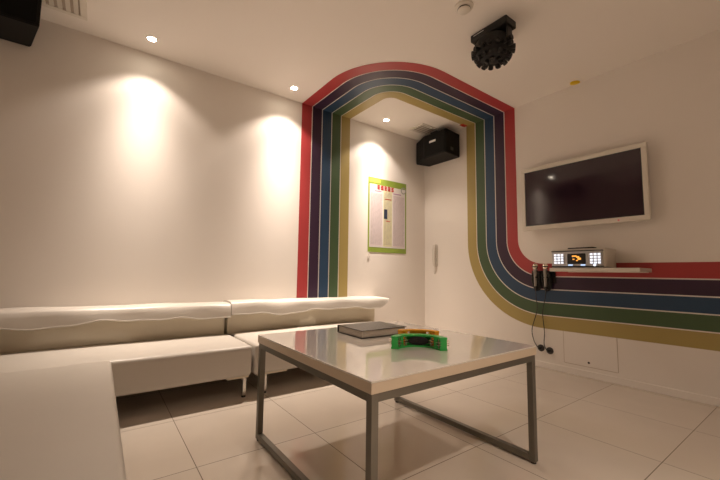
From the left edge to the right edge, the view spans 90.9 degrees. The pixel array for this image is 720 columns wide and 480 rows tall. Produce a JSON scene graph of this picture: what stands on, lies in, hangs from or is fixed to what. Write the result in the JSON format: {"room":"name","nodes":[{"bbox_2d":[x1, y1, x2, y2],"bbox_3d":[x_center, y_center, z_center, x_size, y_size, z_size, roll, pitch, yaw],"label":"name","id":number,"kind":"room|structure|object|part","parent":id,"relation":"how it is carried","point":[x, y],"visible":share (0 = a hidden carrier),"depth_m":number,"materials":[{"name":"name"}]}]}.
{"room":"karaoke room","nodes":[
{"label":"karaoke room","id":0,"kind":"room"},
{"bbox_2d":[0,19,424,325],"bbox_3d":[-0.933,-0.140,3.185,4.432,2.466,0.100,5,-6,-36],"label":"wall","id":1,"kind":"structure","parent":0,"point":[129,176],"depth_m":2.70,"materials":[{"name":"paint"}]},
{"bbox_2d":[0,0,41,46],"bbox_3d":[-2.227,-1.387,2.066,0.577,0.220,0.311,5,-6,-36],"label":"wall speaker","id":2,"kind":"object","parent":1,"relation":"attached to","point":[19,19],"visible":1,"depth_m":2.09,"materials":[{"name":"black plastic"}]},
{"bbox_2d":[0,0,37,22],"bbox_3d":[-2.138,-1.388,1.945,0.548,0.171,0.010,5,-6,-36],"label":"grille","id":3,"kind":"object","parent":2,"relation":"attached to","point":[21,11],"depth_m":2.06,"materials":[{"name":"black"}]},
{"bbox_2d":[368,176,405,254],"bbox_3d":[0.320,-0.250,4.049,0.572,0.878,0.010,5,-6,-36],"label":"poster","id":4,"kind":"object","parent":1,"relation":"attached to","point":[386,199],"visible":1,"depth_m":4.04,"materials":[{"name":"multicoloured paper"}]},
{"bbox_2d":[370,192,381,243],"bbox_3d":[0.183,-0.238,3.947,0.161,0.570,0.001,5,-6,-36],"label":"print","id":5,"kind":"object","parent":4,"relation":"attached to","point":[375,197],"depth_m":3.94,"materials":[{"name":"grey paper"}]},
{"bbox_2d":[384,192,391,244],"bbox_3d":[0.316,-0.244,4.046,0.114,0.598,0.001,5,-6,-36],"label":"print","id":6,"kind":"object","parent":4,"relation":"attached to","point":[387,195],"depth_m":4.05,"materials":[{"name":"grey paper"}]},
{"bbox_2d":[393,196,403,245],"bbox_3d":[0.453,-0.217,4.145,0.171,0.570,0.001,5,-6,-36],"label":"print","id":7,"kind":"object","parent":4,"relation":"attached to","point":[398,201],"depth_m":4.14,"materials":[{"name":"grey paper"}]},
{"bbox_2d":[40,0,719,140],"bbox_3d":[0.344,-1.555,1.594,4.432,0.100,4.351,5,-6,-36],"label":"ceiling","id":8,"kind":"structure","parent":0,"point":[271,46],"depth_m":2.48,"materials":[{"name":"paint"}]},
{"bbox_2d":[41,0,86,20],"bbox_3d":[-1.885,-1.500,1.921,0.635,0.011,0.625,5,-6,-36],"label":"ceiling vent","id":9,"kind":"object","parent":8,"relation":"in","point":[76,8],"visible":0.99,"depth_m":2.23,"materials":[{"name":"beige plastic"}]},
{"bbox_2d":[146,35,157,41],"bbox_3d":[-1.492,-1.441,2.541,0.076,0.005,0.076,5,-6,-36],"label":"recessed light","id":10,"kind":"object","parent":8,"relation":"in","point":[148,37],"visible":1,"depth_m":2.53,"materials":[{"name":"beige plastic"}]},
{"bbox_2d":[409,123,438,135],"bbox_3d":[0.738,-1.269,4.077,0.270,0.011,0.220,5,-6,-36],"label":"ceiling vent","id":11,"kind":"object","parent":8,"relation":"in","point":[424,129],"visible":1,"depth_m":4.07,"materials":[{"name":"beige plastic"}]},
{"bbox_2d":[455,0,472,14],"bbox_3d":[0.642,-1.426,2.189,0.112,0.041,0.112,5,-6,-36],"label":"smoke detector","id":12,"kind":"object","parent":8,"relation":"attached to","point":[463,7],"visible":1,"depth_m":2.17,"materials":[{"name":"beige plastic"}]},
{"bbox_2d":[471,15,515,69],"bbox_3d":[0.893,-1.295,2.382,0.281,0.261,0.281,5,-6,-36],"label":"light","id":13,"kind":"object","parent":8,"relation":"hanging from","point":[494,44],"visible":1,"depth_m":2.31,"materials":[{"name":"black plastic"}]},
{"bbox_3d":[0.964,-1.335,2.291,0.056,0.105,0.012,5,-6,-36],"label":"yoke arm","id":14,"kind":"part","parent":13,"relation":"part of","materials":[{"name":"black plastic"}]},
{"bbox_2d":[570,80,579,84],"bbox_3d":[1.836,-1.343,3.027,0.074,0.022,0.040,-2,-6,26],"label":"cap","id":15,"kind":"object","parent":8,"relation":"attached to","point":[576,81],"visible":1,"depth_m":3.02,"materials":[{"name":"yellow plastic"}]},
{"bbox_2d":[116,363,719,479],"bbox_3d":[0.309,1.001,1.363,4.432,0.100,4.351,5,-6,-36],"label":"floor","id":16,"kind":"structure","parent":0,"point":[588,428],"depth_m":1.83,"materials":[{"name":"tile"}]},
{"bbox_2d":[0,361,126,479],"bbox_3d":[-0.803,0.669,0.334,0.987,0.346,3.078,5,-6,-36],"label":"seat","id":17,"kind":"object","parent":16,"relation":"on","point":[60,422],"visible":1,"depth_m":1.08,"materials":[{"name":"beige leather"}]},
{"bbox_2d":[0,302,251,397],"bbox_3d":[-1.639,0.696,2.078,1.801,0.582,0.713,5,-6,-36],"label":"sofa","id":18,"kind":"object","parent":16,"relation":"on","point":[149,347],"visible":0.88,"depth_m":2.17,"materials":[{"name":"beige leather"}]},
{"bbox_3d":[-1.813,0.679,2.295,1.772,0.411,0.138,5,-6,-36],"label":"backrest","id":19,"kind":"part","parent":18,"relation":"part of","materials":[{"name":"beige leather"}]},
{"bbox_3d":[-1.777,0.480,2.281,1.788,0.120,0.251,5,-6,-36],"label":"backrest","id":20,"kind":"part","parent":18,"relation":"part of","materials":[{"name":"beige leather"}]},
{"bbox_3d":[-1.593,0.745,2.011,1.800,0.200,0.558,5,-6,-36],"label":"seat","id":21,"kind":"part","parent":18,"relation":"part of","materials":[{"name":"beige leather"}]},
{"bbox_3d":[-0.806,0.887,2.310,0.138,0.017,0.080,5,-6,-36],"label":"leg plate","id":22,"kind":"part","parent":18,"relation":"part of","materials":[{"name":"beige metal"}]},
{"bbox_3d":[-0.758,0.948,2.316,0.022,0.125,0.022,5,-6,-36],"label":"leg","id":23,"kind":"part","parent":18,"relation":"part of","materials":[{"name":"silver metal"}]},
{"bbox_2d":[223,296,388,392],"bbox_3d":[-0.275,0.806,3.076,1.602,0.580,0.713,5,-6,-36],"label":"sofa","id":24,"kind":"object","parent":16,"relation":"on","point":[250,318],"visible":0.34,"depth_m":3.00,"materials":[{"name":"beige leather"}]},
{"bbox_3d":[-0.646,0.957,2.398,0.022,0.125,0.022,5,-6,-36],"label":"leg","id":25,"kind":"part","parent":24,"relation":"part of","materials":[{"name":"silver metal"}]},
{"bbox_3d":[-0.620,0.902,2.446,0.220,0.017,0.080,5,-6,-36],"label":"leg plate","id":26,"kind":"part","parent":24,"relation":"part of","materials":[{"name":"beige metal"}]},
{"bbox_3d":[-0.486,0.785,3.266,1.483,0.411,0.138,5,-6,-36],"label":"backrest","id":27,"kind":"part","parent":24,"relation":"part of","materials":[{"name":"beige leather"}]},
{"bbox_3d":[-0.284,0.847,2.969,1.419,0.205,0.558,5,-6,-36],"label":"seat","id":28,"kind":"part","parent":24,"relation":"part of","materials":[{"name":"beige leather"}]},
{"bbox_3d":[-0.410,0.592,3.281,1.598,0.121,0.251,5,-6,-36],"label":"backrest","id":29,"kind":"part","parent":24,"relation":"part of","materials":[{"name":"beige leather"}]},
{"bbox_2d":[255,321,537,479],"bbox_3d":[0.137,0.724,1.659,0.941,0.501,0.919,5,-6,-36],"label":"coffee table","id":30,"kind":"object","parent":16,"relation":"on","point":[368,369],"visible":0.89,"depth_m":1.42,"materials":[{"name":"white wood"}]},
{"bbox_3d":[-0.489,0.738,1.745,0.027,0.455,0.027,5,-6,-36],"label":"leg","id":31,"kind":"part","parent":30,"relation":"part of","materials":[{"name":"grey paint"}]},
{"bbox_3d":[-0.230,0.922,1.372,0.026,0.027,0.855,5,-6,-36],"label":"floor rail","id":32,"kind":"part","parent":30,"relation":"part of","materials":[{"name":"grey metal"}]},
{"bbox_3d":[-0.224,0.497,1.411,0.026,0.027,0.855,5,-6,-36],"label":"rail","id":33,"kind":"part","parent":30,"relation":"part of","materials":[{"name":"grey paint"}]},
{"bbox_2d":[337,321,405,338],"bbox_3d":[0.061,0.470,1.867,0.286,0.038,0.227,4,-6,-35],"label":"book","id":34,"kind":"object","parent":30,"relation":"on","point":[368,329],"visible":0.91,"depth_m":1.80,"materials":[{"name":"grey paper"}]},
{"bbox_3d":[0.034,0.681,1.037,0.027,0.455,0.027,5,-6,-36],"label":"leg","id":35,"kind":"part","parent":30,"relation":"part of","materials":[{"name":"grey paint"}]},
{"bbox_2d":[398,329,438,344],"bbox_3d":[0.262,0.436,1.596,0.184,0.062,0.064,0,-5,6],"label":"tambourine","id":36,"kind":"object","parent":30,"relation":"on","point":[400,331],"visible":0.23,"depth_m":1.59,"materials":[{"name":"orange plastic"}]},
{"bbox_2d":[389,333,448,350],"bbox_3d":[0.250,0.434,1.516,0.253,0.052,0.099,0,-5,6],"label":"tambourine","id":37,"kind":"object","parent":30,"relation":"on","point":[440,343],"visible":1,"depth_m":1.51,"materials":[{"name":"green plastic"}]},
{"bbox_3d":[0.146,0.430,1.486,0.028,0.040,0.006,-1,-6,23],"label":"post","id":38,"kind":"part","parent":37,"relation":"part of","materials":[{"name":"green plastic"}]},
{"bbox_3d":[0.330,0.434,1.502,0.029,0.040,0.025,4,-6,-33],"label":"post","id":39,"kind":"part","parent":37,"relation":"part of","materials":[{"name":"green plastic"}]},
{"bbox_3d":[0.345,0.431,1.465,0.028,0.040,0.006,2,-5,-10],"label":"post","id":40,"kind":"part","parent":37,"relation":"part of","materials":[{"name":"green plastic"}]},
{"bbox_3d":[0.401,0.497,1.323,0.877,0.027,0.026,5,-6,-36],"label":"rail","id":41,"kind":"part","parent":30,"relation":"part of","materials":[{"name":"grey paint"}]},
{"bbox_3d":[0.498,0.980,1.905,0.026,0.027,0.855,5,-6,-36],"label":"floor rail","id":42,"kind":"part","parent":30,"relation":"part of","materials":[{"name":"grey metal"}]},
{"bbox_3d":[0.762,0.740,1.570,0.027,0.455,0.027,5,-6,-36],"label":"leg","id":43,"kind":"part","parent":30,"relation":"part of","materials":[{"name":"grey paint"}]},
{"bbox_2d":[424,29,719,397],"bbox_3d":[2.101,-0.141,2.714,0.100,2.466,4.251,5,-6,-36],"label":"wall","id":44,"kind":"structure","parent":0,"point":[668,100],"depth_m":2.74,"materials":[{"name":"paint"}]},
{"bbox_2d":[432,244,437,273],"bbox_3d":[0.886,0.228,4.205,0.052,0.353,0.056,5,-6,-36],"label":"wall phone","id":45,"kind":"object","parent":44,"relation":"attached to","point":[435,247],"visible":1,"depth_m":4.20,"materials":[{"name":"beige plastic"}]},
{"bbox_3d":[0.900,0.180,4.220,0.018,0.245,0.056,5,-6,-36],"label":"plate","id":46,"kind":"part","parent":45,"relation":"part of","materials":[{"name":"beige plastic"}]},
{"bbox_2d":[416,128,459,166],"bbox_3d":[0.882,-1.099,4.148,0.285,0.333,0.533,5,-6,-36],"label":"wall speaker","id":47,"kind":"object","parent":44,"relation":"attached to","point":[440,146],"visible":1,"depth_m":4.00,"materials":[{"name":"black plastic"}]},
{"bbox_2d":[416,139,422,162],"bbox_3d":[0.713,-1.062,4.223,0.010,0.237,0.197,2,-5,-13],"label":"grille","id":48,"kind":"object","parent":47,"relation":"attached to","point":[419,146],"depth_m":4.22,"materials":[{"name":"black plastic"}]},
{"bbox_2d":[424,130,444,156],"bbox_3d":[0.835,-1.082,3.982,0.010,0.237,0.293,5,-6,-36],"label":"grille","id":49,"kind":"object","parent":47,"relation":"attached to","point":[434,143],"depth_m":3.97,"materials":[{"name":"black"}]},
{"bbox_2d":[296,62,719,350],"bbox_3d":[1.337,-0.210,2.218,1.721,2.435,4.149,5,-6,-36],"label":"mural","id":50,"kind":"object","parent":44,"relation":"attached to","point":[475,184],"visible":0.97,"depth_m":3.40,"materials":[{"name":"multicoloured paint"}]},
{"bbox_2d":[538,344,544,350],"bbox_3d":[1.605,0.962,3.156,0.036,0.060,0.060,5,-6,-36],"label":"wall socket","id":51,"kind":"object","parent":44,"relation":"attached to","point":[540,347],"visible":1,"depth_m":3.15,"materials":[{"name":"black plastic"}]},
{"bbox_2d":[532,271,555,282],"bbox_3d":[1.621,0.329,3.163,0.080,0.110,0.210,5,-6,-36],"label":"holder","id":52,"kind":"object","parent":44,"relation":"attached to","point":[553,273],"visible":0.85,"depth_m":3.12,"materials":[{"name":"black plastic"}]},
{"bbox_2d":[531,264,541,347],"bbox_3d":[1.577,0.590,3.186,0.066,0.753,0.112,5,-6,-36],"label":"microphone","id":53,"kind":"object","parent":52,"relation":"hanging from","point":[537,287],"visible":1,"depth_m":3.19,"materials":[{"name":"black metal"}]},
{"bbox_3d":[1.581,0.339,3.195,0.034,0.156,0.034,5,-6,-36],"label":"handle","id":54,"kind":"part","parent":53,"relation":"part of","materials":[{"name":"grey metal"}]},
{"bbox_2d":[541,264,551,350],"bbox_3d":[1.633,0.588,3.109,0.066,0.763,0.101,5,-6,-36],"label":"microphone","id":55,"kind":"object","parent":52,"relation":"hanging from","point":[547,287],"visible":1,"depth_m":3.12,"materials":[{"name":"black metal"}]},
{"bbox_3d":[1.635,0.333,3.123,0.034,0.156,0.034,5,-6,-36],"label":"handle","id":56,"kind":"part","parent":55,"relation":"part of","materials":[{"name":"grey metal"}]},
{"bbox_2d":[547,347,553,353],"bbox_3d":[1.650,0.967,3.093,0.036,0.060,0.060,5,-6,-36],"label":"wall socket","id":57,"kind":"object","parent":44,"relation":"attached to","point":[550,350],"visible":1,"depth_m":3.09,"materials":[{"name":"black plastic"}]},
{"bbox_2d":[521,142,651,230],"bbox_3d":[1.825,-0.396,2.954,0.093,0.572,0.949,5,-6,-36],"label":"television","id":58,"kind":"object","parent":44,"relation":"attached to","point":[610,186],"visible":1,"depth_m":2.85,"materials":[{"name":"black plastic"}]},
{"bbox_2d":[563,331,618,372],"bbox_3d":[1.848,0.892,2.858,0.005,0.266,0.394,5,-6,-36],"label":"access panel","id":59,"kind":"object","parent":44,"relation":"attached to","point":[586,350],"visible":1,"depth_m":2.84,"materials":[{"name":"beige"}]},
{"bbox_2d":[549,268,651,272],"bbox_3d":[1.832,0.233,2.733,0.261,0.032,0.603,5,-6,-36],"label":"wall shelf","id":60,"kind":"object","parent":44,"relation":"attached to","point":[604,270],"visible":1,"depth_m":2.61,"materials":[{"name":"beige plastic"}]},
{"bbox_2d":[551,248,615,267],"bbox_3d":[1.778,0.149,2.832,0.251,0.150,0.383,5,-6,-36],"label":"console","id":61,"kind":"object","parent":60,"relation":"on","point":[585,257],"visible":1,"depth_m":2.72,"materials":[{"name":"silver plastic"}]},
{"bbox_3d":[1.690,0.146,2.769,0.020,0.122,0.362,5,-6,-36],"label":"panel","id":62,"kind":"part","parent":61,"relation":"part of","materials":[{"name":"silver metal"}]},
{"bbox_2d":[568,247,596,248],"bbox_3d":[1.778,0.066,2.841,0.048,0.016,0.196,5,-6,-36],"label":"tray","id":63,"kind":"object","parent":61,"relation":"on","point":[576,247],"visible":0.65,"depth_m":2.82,"materials":[{"name":"black plastic"}]},
{"bbox_2d":[525,360,719,406],"bbox_3d":[2.010,1.061,2.613,0.010,0.052,4.151,5,-6,-36],"label":"baseboard","id":64,"kind":"structure","parent":44,"relation":"attached to","point":[690,396],"depth_m":2.60,"materials":[{"name":"paint"}]}
]}

